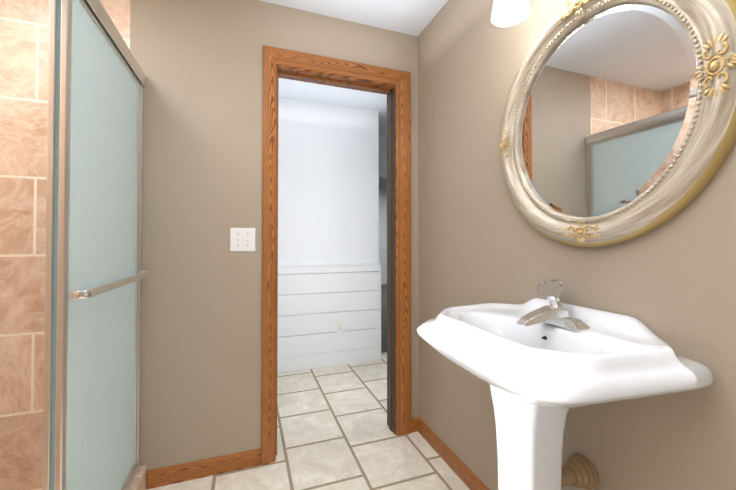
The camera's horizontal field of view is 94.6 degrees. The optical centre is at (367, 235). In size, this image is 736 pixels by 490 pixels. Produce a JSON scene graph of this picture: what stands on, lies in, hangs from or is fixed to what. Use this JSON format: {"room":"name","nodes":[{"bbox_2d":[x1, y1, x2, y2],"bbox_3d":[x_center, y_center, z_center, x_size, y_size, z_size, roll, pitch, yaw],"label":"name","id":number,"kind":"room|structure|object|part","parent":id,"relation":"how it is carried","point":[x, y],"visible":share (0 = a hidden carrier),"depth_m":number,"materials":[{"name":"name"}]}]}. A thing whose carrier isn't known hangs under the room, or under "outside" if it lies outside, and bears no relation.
{"room":"bathroom","nodes":[
{"label":"bathroom","id":0,"kind":"room"},
{"bbox_2d":[130,0,418,487],"bbox_3d":[-0.365,-0.025,1.900,1.625,2.410,0.120,0,-1,-20],"label":"wall","id":1,"kind":"structure","parent":0,"point":[200,62],"depth_m":1.68,"materials":[{"name":"beige paint"}]},
{"bbox_2d":[42,0,60,489],"bbox_3d":[-0.966,0.164,1.215,0.016,1.760,0.655,0,-1,-20],"label":"frame","id":2,"kind":"object","parent":1,"relation":"attached to","point":[51,253],"visible":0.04,"depth_m":0.91,"materials":[{"name":"silver metal"}]},
{"bbox_2d":[0,0,129,489],"bbox_3d":[-1.576,-0.031,1.463,0.950,2.410,0.120,0,-1,-20],"label":"wall tile","id":3,"kind":"structure","parent":1,"relation":"attached to","point":[24,40],"depth_m":1.44,"materials":[{"name":"beige tile"}]},
{"bbox_2d":[55,0,140,489],"bbox_3d":[-0.943,0.164,1.234,0.016,1.760,0.684,0,-1,-20],"label":"frame","id":4,"kind":"object","parent":1,"relation":"attached to","point":[63,251],"visible":0.75,"depth_m":0.92,"materials":[{"name":"silver metal"}]},
{"bbox_2d":[54,0,137,489],"bbox_3d":[-0.956,0.164,1.229,0.032,1.716,0.640,0,-1,-20],"label":"shower door","id":5,"kind":"structure","parent":4,"relation":"in","point":[101,327],"depth_m":1.16,"materials":[{"name":"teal glass"}]},
{"bbox_3d":[-0.966,0.164,1.215,0.004,1.716,0.611,0,-1,-20],"label":"glass","id":6,"kind":"part","parent":5,"relation":"part of","materials":[{"name":"grey glass"}]},
{"bbox_2d":[66,271,149,299],"bbox_3d":[-0.913,0.171,1.246,0.050,0.024,0.663,0,-1,-20],"label":"towel rail","id":7,"kind":"object","parent":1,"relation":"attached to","point":[83,294],"visible":1,"depth_m":1.05,"materials":[{"name":"silver metal"}]},
{"bbox_2d":[87,0,145,86],"bbox_3d":[-0.833,-0.744,0.902,0.068,0.071,1.456,0,-1,-20],"label":"header","id":8,"kind":"object","parent":1,"relation":"attached to","point":[101,13],"visible":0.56,"depth_m":1.24,"materials":[{"name":"silver metal"}]},
{"bbox_2d":[129,465,146,489],"bbox_3d":[-0.838,1.110,0.873,0.120,0.110,1.460,0,-1,-20],"label":"sill","id":9,"kind":"structure","parent":1,"relation":"attached to","point":[139,481],"depth_m":1.51,"materials":[{"name":"tile"}]},
{"bbox_2d":[124,461,139,489],"bbox_3d":[-0.833,1.042,0.875,0.056,0.026,1.456,0,-1,-20],"label":"door track","id":10,"kind":"object","parent":9,"relation":"on","point":[130,481],"visible":0.33,"depth_m":1.47,"materials":[{"name":"silver metal"}]},
{"bbox_2d":[137,84,142,462],"bbox_3d":[-1.076,0.171,1.563,0.052,1.749,0.022,0,-1,-20],"label":"jamb","id":11,"kind":"object","parent":1,"relation":"attached to","point":[139,306],"visible":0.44,"depth_m":1.56,"materials":[{"name":"silver metal"}]},
{"bbox_2d":[147,448,260,488],"bbox_3d":[-0.787,1.137,1.660,0.506,0.080,0.012,0,-1,-20],"label":"baseboard","id":12,"kind":"structure","parent":1,"relation":"attached to","point":[172,474],"depth_m":1.65,"materials":[{"name":"brown wood"}]},
{"bbox_2d":[230,228,254,251],"bbox_3d":[-0.637,0.023,1.727,0.121,0.120,0.018,0,-1,-20],"label":"switch plate","id":13,"kind":"object","parent":1,"relation":"attached to","point":[242,239],"visible":1,"depth_m":1.73,"materials":[{"name":"white plastic"}]},
{"bbox_2d":[261,45,410,464],"bbox_3d":[-0.166,0.095,1.962,0.857,2.172,0.141,0,-1,-20],"label":"door frame","id":14,"kind":"structure","parent":1,"relation":"attached to","point":[268,274],"depth_m":2.01,"materials":[{"name":"brown wood"}]},
{"bbox_3d":[-0.181,0.134,1.964,0.725,2.095,0.126,0,-1,-20],"label":"door jamb sides","id":15,"kind":"part","parent":14,"relation":"part of","materials":[{"name":"wood"}]},
{"bbox_3d":[-0.145,-0.945,1.920,0.857,0.092,0.018,0,-1,-20],"label":"door casing trim","id":16,"kind":"part","parent":14,"relation":"part of","materials":[{"name":"brown wood"}]},
{"bbox_2d":[277,66,394,94],"bbox_3d":[-0.181,-0.898,1.979,0.685,0.031,0.126,0,-1,-20],"label":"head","id":17,"kind":"object","parent":1,"relation":"attached to","point":[326,79],"visible":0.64,"depth_m":1.96},
{"bbox_2d":[411,417,417,432],"bbox_3d":[0.283,1.143,2.046,0.055,0.080,0.012,0,-1,-20],"label":"baseboard","id":18,"kind":"structure","parent":1,"relation":"attached to","point":[414,424],"depth_m":2.04,"materials":[{"name":"brown wood"}]},
{"bbox_2d":[146,352,469,489],"bbox_3d":[-0.632,1.190,0.876,3.900,0.050,4.370,0,-1,-20],"label":"floor","id":19,"kind":"structure","parent":0,"point":[334,432],"depth_m":1.90,"materials":[{"name":"beige tile"}]},
{"bbox_2d":[417,279,713,489],"bbox_3d":[0.456,0.652,0.990,0.446,1.029,0.684,0,-1,-20],"label":"pedestal sink","id":20,"kind":"object","parent":19,"relation":"on","point":[540,366],"visible":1,"depth_m":0.92,"materials":[{"name":"white ceramic"}]},
{"bbox_2d":[517,279,589,331],"bbox_3d":[0.541,0.205,1.027,0.200,0.135,0.172,0,-1,-20],"label":"faucet","id":21,"kind":"object","parent":20,"relation":"on","point":[554,316],"depth_m":1.02,"materials":[{"name":"silver metal"}]},
{"bbox_2d":[417,298,713,407],"bbox_3d":[0.455,0.326,0.995,0.448,0.211,0.690,0,-1,-20],"label":"basin","id":22,"kind":"object","parent":20,"relation":"in","point":[537,351],"depth_m":0.82,"materials":[{"name":"white ceramic"}]},
{"bbox_2d":[278,97,378,336],"bbox_3d":[-1.549,-0.011,2.781,3.455,2.410,0.160,0,-1,-20],"label":"wall","id":23,"kind":"structure","parent":0,"point":[328,184],"depth_m":3.12,"materials":[{"name":"white paint"}]},
{"bbox_2d":[277,263,380,373],"bbox_3d":[-1.446,0.729,2.702,3.319,0.928,0.036,0,-1,-20],"label":"wainscoting","id":24,"kind":"structure","parent":23,"relation":"attached to","point":[312,349],"depth_m":3.09,"materials":[{"name":"white paint"}]},
{"bbox_2d":[336,320,342,332],"bbox_3d":[-0.262,0.841,3.126,0.070,0.114,0.007,0,-1,-20],"label":"electrical outlet plate","id":25,"kind":"object","parent":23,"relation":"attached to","point":[339,326],"visible":1,"depth_m":3.12,"materials":[{"name":"white plastic"}]},
{"bbox_2d":[379,263,380,359],"bbox_3d":[0.087,0.739,3.349,0.020,0.928,0.180,0,-1,-20],"label":"trim","id":26,"kind":"structure","parent":23,"relation":"attached to","point":[380,313],"depth_m":3.26,"materials":[{"name":"white paint"}]},
{"bbox_2d":[260,0,447,191],"bbox_3d":[0.491,-1.236,4.109,6.620,0.080,9.620,0,-1,-20],"label":"ceiling","id":27,"kind":"structure","parent":0,"point":[413,17],"depth_m":1.94,"materials":[{"name":"paint"}]},
{"bbox_2d":[379,134,386,189],"bbox_3d":[-0.053,-0.936,4.461,7.160,0.510,0.980,0,-1,-20],"label":"cabinet","id":28,"kind":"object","parent":27,"relation":"attached to","point":[382,161],"depth_m":4.03,"materials":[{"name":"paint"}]},
{"bbox_2d":[379,192,386,272],"bbox_3d":[-1.426,0.072,8.256,7.400,2.410,0.120,0,-1,-20],"label":"wall","id":29,"kind":"structure","parent":0,"point":[382,220],"depth_m":8.86,"materials":[{"name":"white paint"}]},
{"bbox_2d":[379,249,386,283],"bbox_3d":[-1.400,0.812,8.171,7.116,0.928,0.036,0,-1,-20],"label":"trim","id":30,"kind":"structure","parent":29,"relation":"attached to","point":[383,257],"depth_m":8.82,"materials":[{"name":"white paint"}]},
{"bbox_2d":[381,284,386,352],"bbox_3d":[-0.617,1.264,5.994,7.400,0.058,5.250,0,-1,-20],"label":"cabinet","id":31,"kind":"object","parent":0,"point":[383,317],"depth_m":4.96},
{"bbox_2d":[418,0,735,489],"bbox_3d":[0.869,-0.043,0.697,0.120,2.410,2.980,0,-1,-20],"label":"wall","id":32,"kind":"structure","parent":0,"point":[670,282],"depth_m":1.24,"materials":[{"name":"beige paint"}]},
{"bbox_2d":[418,417,489,489],"bbox_3d":[0.786,1.123,0.714,0.012,0.080,2.860,0,-1,-20],"label":"baseboard","id":33,"kind":"structure","parent":32,"relation":"attached to","point":[468,477],"depth_m":1.72,"materials":[{"name":"brown wood"}]},
{"bbox_2d":[491,0,530,26],"bbox_3d":[0.591,-0.864,1.021,0.188,0.187,0.600,0,-1,-20],"label":"sconce","id":34,"kind":"object","parent":32,"relation":"attached to","point":[507,13],"visible":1,"depth_m":1.23,"materials":[{"name":"white glass"}]},
{"bbox_2d":[499,0,735,246],"bbox_3d":[0.657,-0.361,1.037,0.050,0.794,0.728,0,-1,-20],"label":"mirror","id":35,"kind":"object","parent":32,"relation":"attached to","point":[619,122],"visible":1,"depth_m":0.95,"materials":[{"name":"gold metal"}]},
{"bbox_3d":[0.673,-0.361,1.043,0.004,0.630,0.563,0,-1,-20],"label":"glass","id":36,"kind":"part","parent":35,"relation":"part of","materials":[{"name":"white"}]}
]}

